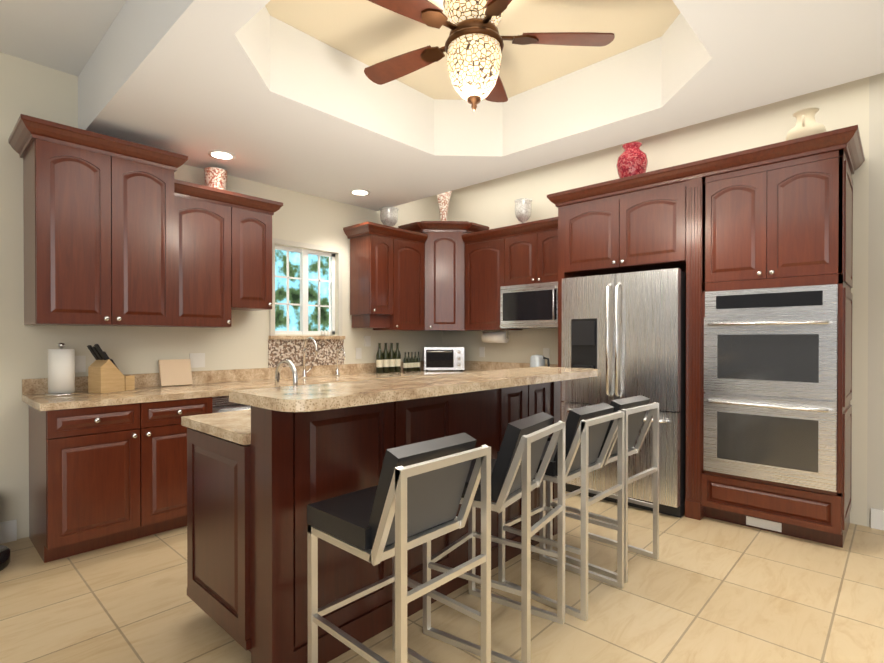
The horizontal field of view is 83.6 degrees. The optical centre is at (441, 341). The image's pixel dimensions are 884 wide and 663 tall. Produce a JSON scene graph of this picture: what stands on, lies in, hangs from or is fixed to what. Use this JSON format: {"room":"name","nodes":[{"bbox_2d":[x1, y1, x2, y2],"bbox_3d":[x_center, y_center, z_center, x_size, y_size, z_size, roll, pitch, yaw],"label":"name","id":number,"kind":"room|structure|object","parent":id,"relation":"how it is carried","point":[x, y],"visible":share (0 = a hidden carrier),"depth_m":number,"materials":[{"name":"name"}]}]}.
{"room":"kitchen","nodes":[
{"label":"kitchen","id":0,"kind":"room"},
{"bbox_2d":[0,0,125,75],"bbox_3d":[0.201,-1.828,0.463,8.150,0.100,8.150,0,0,43],"label":"ceiling","id":1,"kind":"structure","parent":0,"point":[65,36],"depth_m":2.84,"materials":[{"name":"white paint"}]},
{"bbox_2d":[0,52,441,538],"bbox_3d":[-2.726,-0.271,3.199,0.150,3.050,8.150,0,0,43],"label":"wall","id":2,"kind":"structure","parent":0,"point":[32,89],"depth_m":3.45,"materials":[{"name":"beige paint"}]},
{"bbox_2d":[0,519,16,543],"bbox_3d":[-4.065,1.199,1.646,0.017,0.130,4.040,0,0,43],"label":"baseboard","id":3,"kind":"structure","parent":2,"relation":"attached to","point":[8,531],"depth_m":3.09,"materials":[{"name":"white"}]},
{"bbox_2d":[75,356,85,372],"bbox_3d":[-2.467,0.154,3.362,0.007,0.114,0.070,0,0,43],"label":"electrical outlet plate","id":4,"kind":"object","parent":2,"relation":"attached to","point":[80,361],"depth_m":3.36,"materials":[{"name":"white plastic"}]},
{"bbox_2d":[8,114,187,326],"bbox_3d":[-2.225,-0.686,3.242,0.516,1.160,0.877,0,0,43],"label":"upper cabinet","id":5,"kind":"object","parent":2,"relation":"attached to","point":[99,229],"visible":1,"depth_m":3.05,"materials":[{"name":"brown wood"}]},
{"bbox_2d":[190,353,204,367],"bbox_3d":[-1.941,0.150,3.926,0.007,0.114,0.115,0,0,43],"label":"electrical outlet plate","id":6,"kind":"object","parent":2,"relation":"attached to","point":[197,360],"depth_m":3.92,"materials":[{"name":"white plastic"}]},
{"bbox_2d":[161,179,282,327],"bbox_3d":[-1.728,-0.620,3.864,0.396,1.020,0.843,0,0,43],"label":"upper cabinet","id":7,"kind":"object","parent":2,"relation":"attached to","point":[223,253],"visible":0.9,"depth_m":3.71,"materials":[{"name":"brown wood"}]},
{"bbox_2d":[204,167,227,189],"bbox_3d":[-1.767,-1.232,3.864,0.175,0.202,0.175,0,0,43],"label":"vase","id":8,"kind":"object","parent":7,"relation":"on","point":[215,177],"visible":0.69,"depth_m":3.80,"materials":[{"name":"ceramic"}]},
{"bbox_2d":[22,361,423,392],"bbox_3d":[-1.335,0.281,4.568,0.020,0.099,3.906,0,0,43],"label":"backsplash","id":9,"kind":"structure","parent":2,"relation":"attached to","point":[38,385],"depth_m":4.11,"materials":[{"name":"beige stone"}]},
{"bbox_2d":[268,339,343,367],"bbox_3d":[-1.259,0.106,4.657,0.011,0.249,0.800,0,0,43],"label":"backsplash","id":10,"kind":"structure","parent":2,"relation":"attached to","point":[280,350],"depth_m":4.64,"materials":[{"name":"tile"}]},
{"bbox_2d":[269,238,344,338],"bbox_3d":[-1.280,-0.470,4.673,0.135,0.900,0.790,0,0,43],"label":"window","id":11,"kind":"structure","parent":2,"relation":"in","point":[304,280],"depth_m":4.68,"materials":[{"name":"white wood"}]},
{"bbox_2d":[321,330,331,335],"bbox_3d":[-1.118,-0.082,4.787,0.022,0.056,0.127,0,0,43],"label":"bottle","id":12,"kind":"object","parent":11,"relation":"on","point":[327,333],"visible":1,"depth_m":4.79,"materials":[{"name":"white plastic"}]},
{"bbox_2d":[356,348,361,358],"bbox_3d":[-0.858,0.122,5.089,0.007,0.114,0.070,0,0,43],"label":"electrical outlet plate","id":13,"kind":"object","parent":2,"relation":"attached to","point":[358,350],"depth_m":5.09,"materials":[{"name":"white plastic"}]},
{"bbox_2d":[364,336,370,346],"bbox_3d":[-0.779,-0.003,5.158,0.028,0.110,0.070,0,0,43],"label":"electrical outlet plate","id":14,"kind":"object","parent":2,"relation":"attached to","point":[367,339],"depth_m":5.14,"materials":[{"name":"white plastic"}]},
{"bbox_2d":[343,221,427,330],"bbox_3d":[-0.569,-0.628,5.109,0.396,1.020,0.806,0,0,43],"label":"upper cabinet","id":15,"kind":"object","parent":2,"relation":"attached to","point":[387,277],"visible":1,"depth_m":4.95,"materials":[{"name":"brown wood"}]},
{"bbox_2d":[380,207,398,226],"bbox_3d":[-0.553,-1.259,5.166,0.202,0.241,0.202,0,0,43],"label":"glass hurricane vase","id":16,"kind":"object","parent":15,"relation":"on","point":[388,216],"visible":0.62,"depth_m":5.09,"materials":[{"name":"glass"}]},
{"bbox_2d":[398,221,488,330],"bbox_3d":[0.022,-0.700,5.508,0.716,1.160,0.716,0,0,43],"label":"upper cabinet","id":17,"kind":"object","parent":2,"relation":"attached to","point":[444,243],"visible":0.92,"depth_m":5.31,"materials":[{"name":"brown wood"}]},
{"bbox_2d":[436,191,451,220],"bbox_3d":[0.019,-1.511,5.588,0.213,0.459,0.213,0,0,43],"label":"vase","id":18,"kind":"object","parent":17,"relation":"on","point":[443,199],"visible":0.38,"depth_m":5.54,"materials":[{"name":"ceramic"}]},
{"bbox_2d":[0,488,883,662],"bbox_3d":[0.197,1.321,0.589,8.300,0.100,8.300,0,0,43],"label":"floor","id":19,"kind":"structure","parent":0,"point":[706,590],"depth_m":2.35,"materials":[{"name":"tile"}]},
{"bbox_2d":[0,545,9,570],"bbox_3d":[-2.641,1.087,2.752,0.545,0.340,0.340,0,0,43],"label":"dock","id":20,"kind":"object","parent":19,"relation":"on","point":[4,557],"visible":0.98,"depth_m":2.73,"materials":[{"name":"black plastic"}]},
{"bbox_2d":[29,393,217,562],"bbox_3d":[-2.112,0.816,3.283,0.639,0.875,0.901,0,0,43],"label":"base cabinet","id":21,"kind":"object","parent":19,"relation":"on","point":[107,469],"depth_m":2.97,"materials":[{"name":"brown wood"}]},
{"bbox_2d":[22,369,469,412],"bbox_3d":[-1.098,0.352,4.363,0.648,0.040,3.928,0,0,43],"label":"countertop","id":22,"kind":"structure","parent":21,"relation":"on","point":[39,401],"depth_m":3.48,"materials":[{"name":"beige stone"}]},
{"bbox_2d":[45,343,77,395],"bbox_3d":[-2.413,0.174,3.135,0.170,0.330,0.170,0,0,43],"label":"towel stand","id":23,"kind":"object","parent":22,"relation":"on","point":[61,371],"visible":1,"depth_m":3.08,"materials":[{"name":"white paper"}]},
{"bbox_2d":[87,344,134,392],"bbox_3d":[-2.238,0.176,3.343,0.110,0.323,0.271,0,0,18],"label":"knife block","id":24,"kind":"object","parent":22,"relation":"on","point":[105,375],"visible":1,"depth_m":3.26,"materials":[{"name":"brown wood"}]},
{"bbox_2d":[158,359,192,386],"bbox_3d":[-2.023,0.236,3.756,0.071,0.198,0.220,0,0,43],"label":"cutting board","id":25,"kind":"object","parent":22,"relation":"on","point":[175,372],"visible":0.86,"depth_m":3.75,"materials":[{"name":"beige wood"}]},
{"bbox_2d":[301,337,317,377],"bbox_3d":[-1.169,0.144,4.480,0.237,0.372,0.116,0,0,43],"label":"faucet","id":26,"kind":"object","parent":22,"relation":"on","point":[304,355],"visible":1,"depth_m":4.51,"materials":[{"name":"silver metal"}]},
{"bbox_2d":[335,348,344,375],"bbox_3d":[-0.976,0.195,4.749,0.152,0.267,0.052,0,0,43],"label":"filter faucet","id":27,"kind":"object","parent":22,"relation":"on","point":[337,372],"visible":1,"depth_m":4.77,"materials":[{"name":"silver metal"}]},
{"bbox_2d":[424,347,463,370],"bbox_3d":[0.021,0.194,5.536,0.440,0.260,0.342,0,0,-2],"label":"toaster oven","id":28,"kind":"object","parent":22,"relation":"on","point":[443,358],"visible":1,"depth_m":5.40,"materials":[{"name":"silver metal"}]},
{"bbox_2d":[446,369,501,373],"bbox_3d":[0.728,0.348,4.903,1.288,0.040,0.648,0,0,43],"label":"countertop","id":29,"kind":"structure","parent":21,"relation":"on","point":[471,370],"depth_m":5.53,"materials":[{"name":"beige stone"}]},
{"bbox_2d":[530,355,549,366],"bbox_3d":[0.951,0.229,4.799,0.216,0.200,0.160,0,0,43],"label":"kettle","id":30,"kind":"object","parent":29,"relation":"on","point":[537,360],"visible":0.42,"depth_m":4.75,"materials":[{"name":"silver metal"}]},
{"bbox_2d":[218,393,250,412],"bbox_3d":[-1.601,0.813,3.832,0.639,0.875,0.716,0,0,43],"label":"dishwasher","id":31,"kind":"object","parent":19,"relation":"on","point":[224,405],"depth_m":3.48,"materials":[{"name":"silver metal"}]},
{"bbox_2d":[181,373,560,662],"bbox_3d":[-0.194,0.737,2.756,0.748,1.040,2.056,0,0,43],"label":"kitchen island","id":32,"kind":"object","parent":19,"relation":"on","point":[268,467],"depth_m":2.00,"materials":[{"name":"brown wood"}]},
{"bbox_2d":[229,366,598,413],"bbox_3d":[0.117,0.199,2.484,0.450,0.040,2.185,0,0,43],"label":"island countertop","id":33,"kind":"structure","parent":32,"relation":"on","point":[307,399],"depth_m":1.99,"materials":[{"name":"beige stone"}]},
{"bbox_2d":[275,359,297,386],"bbox_3d":[-0.649,0.209,2.165,0.186,0.271,0.116,0,0,43],"label":"island faucet","id":34,"kind":"object","parent":33,"relation":"on","point":[290,363],"visible":0.48,"depth_m":2.13,"materials":[{"name":"silver metal"}]},
{"bbox_2d":[307,433,490,662],"bbox_3d":[-0.155,0.793,1.726,0.495,0.941,0.420,0,0,43],"label":"bar stool","id":35,"kind":"object","parent":19,"relation":"on","point":[411,499],"visible":1,"depth_m":1.64,"materials":[{"name":"silver metal"}]},
{"bbox_2d":[423,412,565,662],"bbox_3d":[0.232,0.791,2.178,0.497,0.941,0.424,0,0,33],"label":"bar stool","id":36,"kind":"object","parent":19,"relation":"on","point":[515,464],"visible":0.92,"depth_m":2.06,"materials":[{"name":"silver metal"}]},
{"bbox_2d":[497,403,623,620],"bbox_3d":[0.609,0.788,2.546,0.495,0.941,0.420,0,0,43],"label":"bar stool","id":37,"kind":"object","parent":19,"relation":"on","point":[586,429],"visible":0.77,"depth_m":2.45,"materials":[{"name":"silver metal"}]},
{"bbox_2d":[547,395,658,582],"bbox_3d":[0.934,0.786,2.894,0.421,0.941,0.496,0,0,-44],"label":"bar stool","id":38,"kind":"object","parent":19,"relation":"on","point":[634,409],"visible":0.62,"depth_m":2.84,"materials":[{"name":"silver metal"}]},
{"bbox_2d":[561,268,685,517],"bbox_3d":[1.536,0.367,3.997,0.905,1.765,0.797,0,0,43],"label":"refrigerator","id":39,"kind":"object","parent":19,"relation":"on","point":[624,334],"visible":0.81,"depth_m":3.65,"materials":[{"name":"silver metal"}]},
{"bbox_2d":[547,125,864,547],"bbox_3d":[1.879,0.001,3.794,2.037,2.500,0.700,0,0,43],"label":"tall cabinet","id":40,"kind":"object","parent":19,"relation":"on","point":[777,215],"visible":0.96,"depth_m":3.32,"materials":[{"name":"brown wood"}]},
{"bbox_2d":[616,142,647,177],"bbox_3d":[1.579,-1.440,4.109,0.246,0.375,0.246,0,0,43],"label":"mosaic vase","id":41,"kind":"object","parent":40,"relation":"on","point":[632,159],"visible":0.73,"depth_m":4.02,"materials":[{"name":"red ceramic"}]},
{"bbox_2d":[703,284,837,491],"bbox_3d":[2.074,0.280,3.177,0.722,1.246,0.119,0,0,43],"label":"double oven","id":42,"kind":"object","parent":40,"relation":"in","point":[770,379],"visible":0.98,"depth_m":3.15,"materials":[{"name":"silver metal"}]},
{"bbox_2d":[785,107,825,140],"bbox_3d":[2.435,-1.390,3.312,0.224,0.286,0.246,0,0,43],"label":"urn vase","id":43,"kind":"object","parent":40,"relation":"on","point":[807,124],"visible":0.6,"depth_m":3.26,"materials":[{"name":"beige ceramic"}]},
{"bbox_2d":[78,0,883,210],"bbox_3d":[1.346,-1.575,1.584,8.000,0.419,2.610,0,0,43],"label":"ceiling","id":44,"kind":"structure","parent":0,"point":[288,94],"depth_m":2.94,"materials":[{"name":"white paint"}]},
{"bbox_2d":[208,150,235,159],"bbox_3d":[-1.624,-1.374,3.648,0.188,0.008,0.188,0,0,34],"label":"recessed light","id":45,"kind":"object","parent":44,"relation":"in","point":[220,155],"depth_m":3.65,"materials":[{"name":"white"}]},
{"bbox_2d":[350,189,369,195],"bbox_3d":[-0.759,-1.380,4.578,0.188,0.008,0.188,0,0,34],"label":"recessed light","id":46,"kind":"object","parent":44,"relation":"in","point":[360,192],"depth_m":4.58,"materials":[{"name":"white"}]},
{"bbox_2d":[364,0,614,110],"bbox_3d":[0.123,-1.480,2.514,1.358,0.618,1.358,0,0,43],"label":"ceiling fan","id":47,"kind":"object","parent":44,"relation":"hanging from","point":[472,48],"visible":1,"depth_m":2.44,"materials":[{"name":"brown wood"}]},
{"bbox_2d":[442,73,883,526],"bbox_3d":[2.982,-0.271,3.349,8.000,3.050,0.150,0,0,43],"label":"wall","id":48,"kind":"structure","parent":0,"point":[490,204],"depth_m":3.57,"materials":[{"name":"beige paint"}]},
{"bbox_2d":[479,347,484,356],"bbox_3d":[0.454,0.119,5.595,0.070,0.114,0.007,0,0,43],"label":"electrical outlet plate","id":49,"kind":"object","parent":48,"relation":"attached to","point":[481,349],"depth_m":5.59,"materials":[{"name":"white plastic"}]},
{"bbox_2d":[462,226,522,330],"bbox_3d":[0.566,-0.628,5.238,0.581,1.020,0.328,0,0,43],"label":"upper cabinet","id":50,"kind":"object","parent":48,"relation":"attached to","point":[487,252],"depth_m":5.12,"materials":[{"name":"brown wood"}]},
{"bbox_2d":[481,330,509,342],"bbox_3d":[0.568,-0.049,5.263,0.310,0.135,0.124,0,0,43],"label":"paper towel","id":51,"kind":"object","parent":50,"relation":"attached to","point":[497,337],"visible":1,"depth_m":5.20,"materials":[{"name":"white paper"}]},
{"bbox_2d":[464,361,557,368],"bbox_3d":[0.705,0.276,5.354,1.936,0.099,0.020,0,0,43],"label":"backsplash","id":52,"kind":"structure","parent":48,"relation":"attached to","point":[467,364],"depth_m":5.46,"materials":[{"name":"beige stone"}]},
{"bbox_2d":[510,217,557,285],"bbox_3d":[1.015,-0.843,4.819,0.763,0.585,0.328,0,0,43],"label":"upper cabinet","id":53,"kind":"object","parent":48,"relation":"attached to","point":[516,254],"depth_m":4.71,"materials":[{"name":"brown wood"}]},
{"bbox_2d":[514,198,531,222],"bbox_3d":[0.825,-1.282,5.017,0.181,0.289,0.181,0,0,43],"label":"glass hurricane vase","id":54,"kind":"object","parent":53,"relation":"on","point":[523,208],"visible":0.77,"depth_m":4.95,"materials":[{"name":"glass"}]},
{"bbox_2d":[500,281,557,328],"bbox_3d":[0.981,-0.338,4.785,0.755,0.415,0.454,0,0,43],"label":"microwave","id":55,"kind":"object","parent":53,"relation":"attached to","point":[529,306],"visible":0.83,"depth_m":4.67,"materials":[{"name":"silver metal"}]},
{"bbox_2d":[543,348,549,358],"bbox_3d":[1.061,0.123,5.030,0.070,0.114,0.007,0,0,43],"label":"electrical outlet plate","id":56,"kind":"object","parent":48,"relation":"attached to","point":[546,351],"depth_m":5.02,"materials":[{"name":"white plastic"}]},
{"bbox_2d":[871,508,883,529],"bbox_3d":[4.370,1.197,1.950,4.050,0.130,0.017,0,0,43],"label":"baseboard","id":57,"kind":"structure","parent":48,"relation":"attached to","point":[877,516],"depth_m":3.30,"materials":[{"name":"white"}]},
{"label":"outside","id":58,"kind":"structure","parent":0,"visible":0},
{"bbox_2d":[275,250,328,330],"bbox_3d":[-1.703,-0.522,5.066,0.001,1.910,1.880,0,0,43],"label":"outdoor scenery","id":59,"kind":"object","parent":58,"point":[280,291],"depth_m":5.25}
]}

